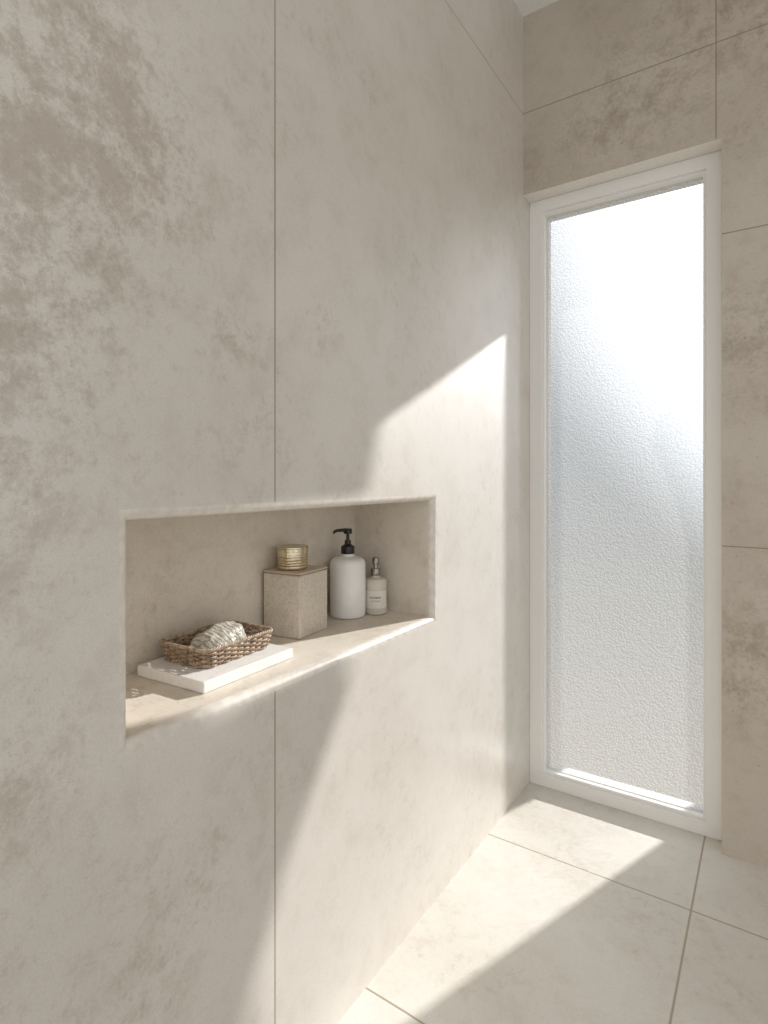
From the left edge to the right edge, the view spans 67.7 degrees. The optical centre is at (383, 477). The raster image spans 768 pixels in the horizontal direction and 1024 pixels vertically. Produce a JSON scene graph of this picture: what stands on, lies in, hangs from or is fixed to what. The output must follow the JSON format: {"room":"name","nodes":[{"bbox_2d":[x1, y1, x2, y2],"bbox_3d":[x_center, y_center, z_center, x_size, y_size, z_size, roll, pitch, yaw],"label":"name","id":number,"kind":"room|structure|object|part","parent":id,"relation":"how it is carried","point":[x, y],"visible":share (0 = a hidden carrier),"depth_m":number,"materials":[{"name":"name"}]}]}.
{"room":"bathroom","nodes":[
{"label":"bathroom","id":0,"kind":"room"},
{"bbox_2d":[0,0,529,1023],"bbox_3d":[-0.521,-0.258,0.849,0.385,2.685,3.420,0,0,34],"label":"wall","id":1,"kind":"structure","parent":0,"point":[265,264],"depth_m":0.97,"materials":[{"name":"tile"}]},
{"bbox_2d":[138,643,292,693],"bbox_3d":[-0.311,0.345,1.077,0.172,0.020,0.224,0,0,31],"label":"marble slab","id":2,"kind":"object","parent":1,"relation":"on","point":[200,680],"visible":0.72,"depth_m":1.01,"materials":[{"name":"white stone"}]},
{"bbox_2d":[159,620,272,668],"bbox_3d":[-0.317,0.316,1.096,0.133,0.037,0.183,0,0,31],"label":"wicker basket","id":3,"kind":"object","parent":2,"relation":"on","point":[258,640],"visible":0.81,"depth_m":1.05,"materials":[{"name":"brown wicker"}]},
{"bbox_2d":[188,621,247,652],"bbox_3d":[-0.318,0.305,1.098,0.091,0.051,0.134,0,0,26],"label":"shell","id":4,"kind":"object","parent":3,"relation":"in","point":[220,633],"visible":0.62,"depth_m":1.07,"materials":[{"name":"white"}]},
{"bbox_2d":[264,565,327,638],"bbox_3d":[-0.204,0.282,1.326,0.101,0.145,0.113,0,0,27],"label":"storage box","id":5,"kind":"object","parent":1,"relation":"on","point":[295,602],"visible":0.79,"depth_m":1.28,"materials":[{"name":"stone"}]},
{"bbox_2d":[276,544,307,570],"bbox_3d":[-0.212,0.183,1.323,0.073,0.053,0.073,0,0,17],"label":"lidded jar","id":6,"kind":"object","parent":5,"relation":"on","point":[290,557],"visible":1,"depth_m":1.29,"materials":[{"name":"gold metal"}]},
{"bbox_3d":[-0.212,0.168,1.323,0.072,0.024,0.072,0,0,17],"label":"lid","id":7,"kind":"part","parent":6,"relation":"part of","materials":[{"name":"gold metal"}]},
{"bbox_3d":[-0.204,0.211,1.326,0.101,0.004,0.113,0,0,27],"label":"lid","id":8,"kind":"part","parent":5,"relation":"part of","materials":[{"name":"beige stone"}]},
{"bbox_2d":[330,528,365,618],"bbox_3d":[-0.093,0.242,1.475,0.092,0.226,0.092,0,0,34],"label":"soap dispenser","id":9,"kind":"object","parent":1,"relation":"on","point":[347,570],"visible":1,"depth_m":1.44,"materials":[{"name":"white ceramic"}]},
{"bbox_2d":[366,557,386,614],"bbox_3d":[-0.022,0.281,1.503,0.058,0.147,0.058,0,0,34],"label":"bottle","id":10,"kind":"object","parent":1,"relation":"on","point":[376,586],"visible":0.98,"depth_m":1.48,"materials":[{"name":"beige glass"}]},
{"bbox_2d":[514,0,557,16],"bbox_3d":[1.106,-1.650,0.651,3.300,0.100,1.920,0,0,34],"label":"ceiling","id":11,"kind":"structure","parent":0,"point":[526,7],"depth_m":1.93,"materials":[{"name":"paint"}]},
{"bbox_2d":[338,782,767,1023],"bbox_3d":[0.685,1.125,0.031,3.300,0.080,3.420,0,0,34],"label":"floor","id":12,"kind":"structure","parent":0,"point":[571,909],"depth_m":1.36,"materials":[{"name":"tile"}]},
{"bbox_2d":[523,0,767,868],"bbox_3d":[1.746,-0.258,1.252,2.915,2.685,0.207,0,0,34],"label":"wall","id":13,"kind":"structure","parent":0,"point":[613,89],"depth_m":1.65,"materials":[{"name":"tile"}]},
{"bbox_2d":[530,150,721,840],"bbox_3d":[0.791,0.052,1.913,0.591,2.064,0.096,0,0,34],"label":"window","id":14,"kind":"structure","parent":13,"relation":"in","point":[705,820],"depth_m":1.87,"materials":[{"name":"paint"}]}
]}

